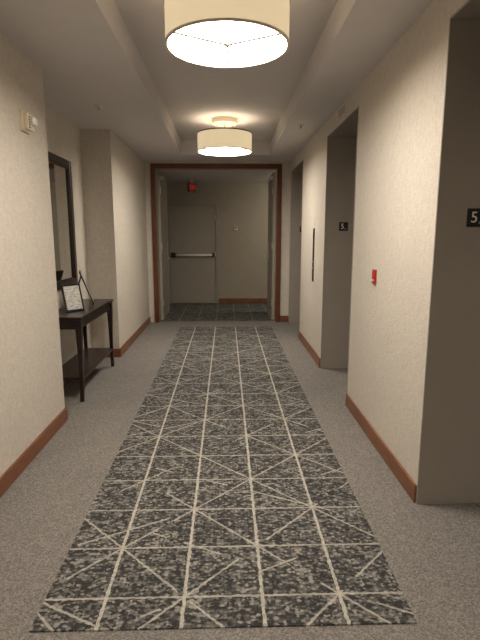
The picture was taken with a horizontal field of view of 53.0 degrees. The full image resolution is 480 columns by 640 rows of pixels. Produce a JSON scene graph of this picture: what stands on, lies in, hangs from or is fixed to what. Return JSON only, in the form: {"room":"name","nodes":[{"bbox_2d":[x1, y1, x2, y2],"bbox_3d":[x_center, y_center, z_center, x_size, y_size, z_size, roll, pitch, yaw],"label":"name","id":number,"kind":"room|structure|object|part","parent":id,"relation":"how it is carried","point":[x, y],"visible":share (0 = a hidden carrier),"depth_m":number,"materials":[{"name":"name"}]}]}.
{"room":"hotel corridor","nodes":[
{"label":"hotel corridor","id":0,"kind":"room"},
{"bbox_2d":[0,31,149,476],"bbox_3d":[-1.910,-0.365,2.394,1.120,2.780,10.950,0,10,-2],"label":"wall","id":1,"kind":"structure","parent":0,"point":[108,177],"depth_m":3.39,"materials":[{"name":"beige paint"}]},
{"bbox_2d":[19,110,37,133],"bbox_3d":[-1.336,-1.254,3.050,0.077,0.120,0.120,0,10,-2],"label":"fire alarm strobe","id":2,"kind":"object","parent":1,"relation":"attached to","point":[27,121],"visible":1,"depth_m":3.01,"materials":[{"name":"beige plastic"}]},
{"bbox_3d":[-1.364,-1.254,3.050,0.022,0.120,0.120,0,10,-2],"label":"plate","id":3,"kind":"part","parent":2,"relation":"part of","materials":[{"name":"beige plastic"}]},
{"bbox_2d":[48,151,77,290],"bbox_3d":[-1.727,-0.924,4.591,0.035,1.250,0.860,0,10,-2],"label":"wall mirror","id":4,"kind":"object","parent":1,"relation":"attached to","point":[60,173],"visible":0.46,"depth_m":4.71,"materials":[{"name":"brown wood"}]},
{"bbox_2d":[0,316,150,497],"bbox_3d":[-1.507,0.949,2.640,0.346,0.105,10.950,0,10,-2],"label":"baseboard","id":5,"kind":"structure","parent":1,"relation":"attached to","point":[13,472],"depth_m":3.26,"materials":[{"name":"brown wood"}]},
{"bbox_2d":[157,182,275,302],"bbox_3d":[-0.262,-1.456,9.031,4.800,2.600,2.300,0,10,-2],"label":"wall","id":6,"kind":"structure","parent":0,"point":[242,252],"depth_m":10.03,"materials":[{"name":"paint"}]},
{"bbox_2d":[167,204,217,303],"bbox_3d":[-0.981,-1.373,10.076,1.040,2.070,0.030,0,10,-2],"label":"frame","id":7,"kind":"object","parent":6,"relation":"attached to","point":[168,205],"visible":0.88,"depth_m":10.01,"materials":[{"name":"paint"}]},
{"bbox_2d":[170,206,215,302],"bbox_3d":[-0.981,-1.353,10.087,0.934,2.007,0.016,0,10,-2],"label":"slab","id":8,"kind":"object","parent":6,"relation":"attached to","point":[192,228],"visible":1,"depth_m":10.07,"materials":[{"name":"grey paint"}]},
{"bbox_2d":[171,253,213,256],"bbox_3d":[-0.985,-1.360,10.046,0.890,0.095,0.065,0,10,-2],"label":"bar mount","id":9,"kind":"object","parent":8,"relation":"attached to","point":[172,254],"visible":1,"depth_m":10.01,"materials":[{"name":"brown metal"}]},
{"bbox_2d":[176,254,211,255],"bbox_3d":[-0.995,-1.358,10.033,0.830,0.055,0.030,0,10,-2],"label":"bar","id":10,"kind":"object","parent":9,"relation":"attached to","point":[176,254],"visible":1,"depth_m":10.02,"materials":[{"name":"metal"}]},
{"bbox_2d":[160,298,274,302],"bbox_3d":[-0.292,-0.411,10.275,4.600,0.105,0.016,0,10,-2],"label":"baseboard","id":11,"kind":"structure","parent":6,"relation":"attached to","point":[221,300],"depth_m":10.28,"materials":[{"name":"brown wood"}]},
{"bbox_2d":[157,170,275,181],"bbox_3d":[-0.263,-2.696,8.861,4.800,0.100,2.200,0,10,-2],"label":"ceiling","id":12,"kind":"structure","parent":0,"point":[171,175],"depth_m":8.72,"materials":[{"name":"paint"}]},
{"bbox_2d":[187,179,195,192],"bbox_3d":[-0.936,-2.612,9.363,0.043,0.240,0.260,5,11,26],"label":"exit sign","id":13,"kind":"object","parent":12,"relation":"hanging from","point":[191,186],"visible":1,"depth_m":9.34,"materials":[{"name":"red plastic"}]},
{"bbox_2d":[0,0,433,161],"bbox_3d":[-0.743,-1.696,2.191,3.455,0.290,10.950,0,10,-2],"label":"ceiling","id":14,"kind":"structure","parent":0,"point":[112,54],"depth_m":3.72,"materials":[{"name":"paint"}]},
{"bbox_2d":[94,104,102,110],"bbox_3d":[-1.272,-1.909,4.328,0.080,0.038,0.080,0,10,-2],"label":"sprinkler","id":15,"kind":"object","parent":14,"relation":"attached to","point":[95,105],"visible":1,"depth_m":4.31,"materials":[{"name":"metal"}]},
{"bbox_2d":[197,116,251,155],"bbox_3d":[-0.181,-2.173,5.674,0.646,0.371,0.646,0,10,-2],"label":"ceiling lamp","id":16,"kind":"object","parent":14,"relation":"attached to","point":[217,141],"visible":1,"depth_m":5.49,"materials":[{"name":"beige fabric"}]},
{"bbox_3d":[-0.181,-2.095,5.688,0.640,0.200,0.640,0,10,-2],"label":"lamp shade","id":17,"kind":"part","parent":16,"relation":"part of","materials":[{"name":"beige fabric"}]},
{"bbox_2d":[201,147,248,152],"bbox_3d":[-0.181,-2.023,5.701,0.618,0.014,0.618,0,10,-2],"label":"diffuser","id":18,"kind":"object","parent":16,"relation":"attached to","point":[203,149],"depth_m":5.68,"materials":[{"name":"beige plastic"}]},
{"bbox_2d":[164,0,289,67],"bbox_3d":[-0.066,-1.604,2.476,0.646,0.371,0.646,0,10,-2],"label":"ceiling lamp","id":19,"kind":"object","parent":14,"relation":"attached to","point":[208,33],"visible":1,"depth_m":2.38,"materials":[{"name":"beige fabric"}]},
{"bbox_3d":[-0.199,-1.419,2.426,0.312,0.011,0.011,-6,12,-31],"label":"spider arm","id":20,"kind":"part","parent":19,"relation":"part of","materials":[{"name":"brown metal"}]},
{"bbox_3d":[-0.070,-1.460,2.660,0.011,0.011,0.312,0,10,-2],"label":"spider arm","id":21,"kind":"part","parent":19,"relation":"part of","materials":[{"name":"white metal"}]},
{"bbox_2d":[168,21,285,60],"bbox_3d":[-0.066,-1.454,2.503,0.618,0.014,0.618,0,10,-2],"label":"diffuser","id":22,"kind":"object","parent":19,"relation":"attached to","point":[207,41],"depth_m":2.49,"materials":[{"name":"beige plastic"}]},
{"bbox_3d":[0.071,-1.420,2.434,0.312,0.011,0.011,5,11,28],"label":"spider arm","id":23,"kind":"part","parent":19,"relation":"part of","materials":[{"name":"brown metal"}]},
{"bbox_2d":[144,161,290,321],"bbox_3d":[-0.102,-1.348,7.912,3.215,2.780,0.150,0,10,-2],"label":"wall","id":24,"kind":"structure","parent":0,"point":[286,166],"depth_m":7.80,"materials":[{"name":"beige paint"}]},
{"bbox_2d":[157,172,169,319],"bbox_3d":[-1.337,-1.280,8.441,0.045,2.440,0.920,0,10,-2],"label":"slab","id":25,"kind":"object","parent":24,"relation":"attached to","point":[162,198],"visible":0.9,"depth_m":8.22,"materials":[{"name":"grey paint"}]},
{"bbox_2d":[150,163,281,322],"bbox_3d":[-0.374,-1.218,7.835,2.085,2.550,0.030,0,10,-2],"label":"trim","id":26,"kind":"structure","parent":24,"relation":"attached to","point":[153,166],"depth_m":7.72,"materials":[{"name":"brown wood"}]},
{"bbox_2d":[267,172,275,319],"bbox_3d":[0.552,-1.290,8.495,0.045,2.440,0.920,0,10,-2],"label":"slab","id":27,"kind":"object","parent":24,"relation":"attached to","point":[271,197],"visible":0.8,"depth_m":8.22,"materials":[{"name":"grey paint"}]},
{"bbox_2d":[280,316,286,321],"bbox_3d":[0.730,-0.021,8.088,0.122,0.105,0.016,0,10,-2],"label":"baseboard","id":28,"kind":"structure","parent":24,"relation":"attached to","point":[282,318],"depth_m":8.08,"materials":[{"name":"brown wood"}]},
{"bbox_2d":[0,303,479,639],"bbox_3d":[-0.102,0.855,3.757,4.800,0.100,13.300,0,10,-2],"label":"floor","id":29,"kind":"structure","parent":0,"point":[432,551],"depth_m":2.57,"materials":[{"name":"carpet"}]},
{"bbox_2d":[58,299,114,401],"bbox_3d":[-1.545,0.246,4.734,0.355,0.755,1.200,0,10,-2],"label":"console table","id":30,"kind":"object","parent":29,"relation":"on","point":[86,359],"visible":0.7,"depth_m":4.53,"materials":[{"name":"brown wood"}]},
{"bbox_2d":[60,283,84,311],"bbox_3d":[-1.567,-0.209,4.440,0.157,0.245,0.190,8,13,38],"label":"picture frame","id":31,"kind":"object","parent":30,"relation":"on","point":[71,293],"visible":1,"depth_m":4.41,"materials":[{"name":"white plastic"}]},
{"bbox_2d":[63,285,82,309],"bbox_3d":[-1.534,-0.205,4.413,0.059,0.213,0.158,8,13,38],"label":"print","id":32,"kind":"object","parent":31,"relation":"attached to","point":[72,295],"depth_m":4.41},
{"bbox_3d":[-1.387,0.357,4.189,0.054,0.727,0.066,0,10,-2],"label":"leg","id":33,"kind":"part","parent":30,"relation":"part of","materials":[{"name":"brown wood"}]},
{"bbox_3d":[-1.699,0.162,5.285,0.054,0.727,0.066,0,10,-2],"label":"leg","id":34,"kind":"part","parent":30,"relation":"part of","materials":[{"name":"brown wood"}]},
{"bbox_2d":[78,270,93,303],"bbox_3d":[-1.605,-0.333,4.893,0.217,0.332,0.240,-3,11,-17],"label":"picture frame","id":35,"kind":"object","parent":30,"relation":"on","point":[80,273],"visible":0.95,"depth_m":4.83,"materials":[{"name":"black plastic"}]},
{"bbox_2d":[62,348,112,379],"bbox_3d":[-1.548,0.418,4.765,0.320,0.025,1.120,0,10,-2],"label":"shelf","id":36,"kind":"object","parent":30,"relation":"attached to","point":[93,357],"depth_m":4.71,"materials":[{"name":"brown wood"}]},
{"bbox_3d":[-1.419,0.161,5.293,0.054,0.727,0.066,0,10,-2],"label":"leg","id":37,"kind":"part","parent":30,"relation":"part of","materials":[{"name":"brown wood"}]},
{"bbox_2d":[29,326,416,632],"bbox_3d":[-0.140,0.630,4.716,1.450,0.006,5.930,0,10,-2],"label":"carpet runner","id":38,"kind":"object","parent":29,"relation":"on","point":[225,501],"visible":1,"depth_m":2.46,"materials":[{"name":"grey carpet"}]},
{"bbox_2d":[288,0,466,484],"bbox_3d":[1.314,-0.382,2.485,0.700,2.780,10.950,0,10,-2],"label":"wall","id":39,"kind":"structure","parent":0,"point":[400,102],"depth_m":3.00,"materials":[{"name":"beige paint"}]},
{"bbox_2d":[289,160,302,330],"bbox_3d":[1.025,-1.045,7.206,0.404,2.430,1.170,0,10,-2],"label":"lining","id":40,"kind":"object","parent":39,"relation":"attached to","point":[297,172],"visible":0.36,"depth_m":7.74,"materials":[{"name":"paint"}]},
{"bbox_2d":[312,228,314,280],"bbox_3d":[0.864,-0.770,5.690,0.014,0.620,0.080,0,10,-2],"label":"panel","id":41,"kind":"object","parent":39,"relation":"attached to","point":[313,228],"visible":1,"depth_m":5.66,"materials":[{"name":"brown metal"}]},
{"bbox_2d":[320,106,358,388],"bbox_3d":[1.103,-0.566,4.519,0.404,2.430,1.170,0,10,-2],"label":"lining","id":42,"kind":"object","parent":39,"relation":"attached to","point":[341,165],"visible":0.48,"depth_m":5.05,"materials":[{"name":"paint"}]},
{"bbox_2d":[339,222,347,230],"bbox_3d":[1.081,-0.976,5.024,0.095,0.090,0.008,0,10,-2],"label":"number sign","id":43,"kind":"object","parent":42,"relation":"attached to","point":[343,226],"visible":1,"depth_m":5.02,"materials":[{"name":"black plastic"}]},
{"bbox_2d":[337,101,346,121],"bbox_3d":[0.901,-1.841,4.251,0.010,0.105,0.300,0,10,-2],"label":"air vent","id":44,"kind":"object","parent":39,"relation":"in","point":[342,111],"visible":1,"depth_m":4.23,"materials":[{"name":"white plastic"}]},
{"bbox_2d":[287,316,416,502],"bbox_3d":[0.956,0.937,2.710,0.016,0.105,10.950,0,10,-2],"label":"baseboard","id":45,"kind":"structure","parent":39,"relation":"attached to","point":[400,473],"depth_m":3.24,"materials":[{"name":"brown wood"}]},
{"bbox_2d":[372,269,376,283],"bbox_3d":[0.929,-0.300,3.337,0.022,0.100,0.060,0,10,-2],"label":"station","id":46,"kind":"object","parent":39,"relation":"attached to","point":[374,272],"visible":1,"depth_m":3.31,"materials":[{"name":"red plastic"}]},
{"bbox_2d":[416,0,479,503],"bbox_3d":[1.181,-0.091,1.852,0.404,2.430,1.170,0,10,-2],"label":"lining","id":47,"kind":"object","parent":39,"relation":"attached to","point":[449,452],"visible":1,"depth_m":2.43,"materials":[{"name":"paint"}]},
{"bbox_2d":[466,208,479,226],"bbox_3d":[1.159,-0.501,2.357,0.095,0.090,0.008,0,10,-2],"label":"number sign","id":48,"kind":"object","parent":47,"relation":"attached to","point":[473,214],"visible":1,"depth_m":2.35,"materials":[{"name":"black plastic"}]}
]}

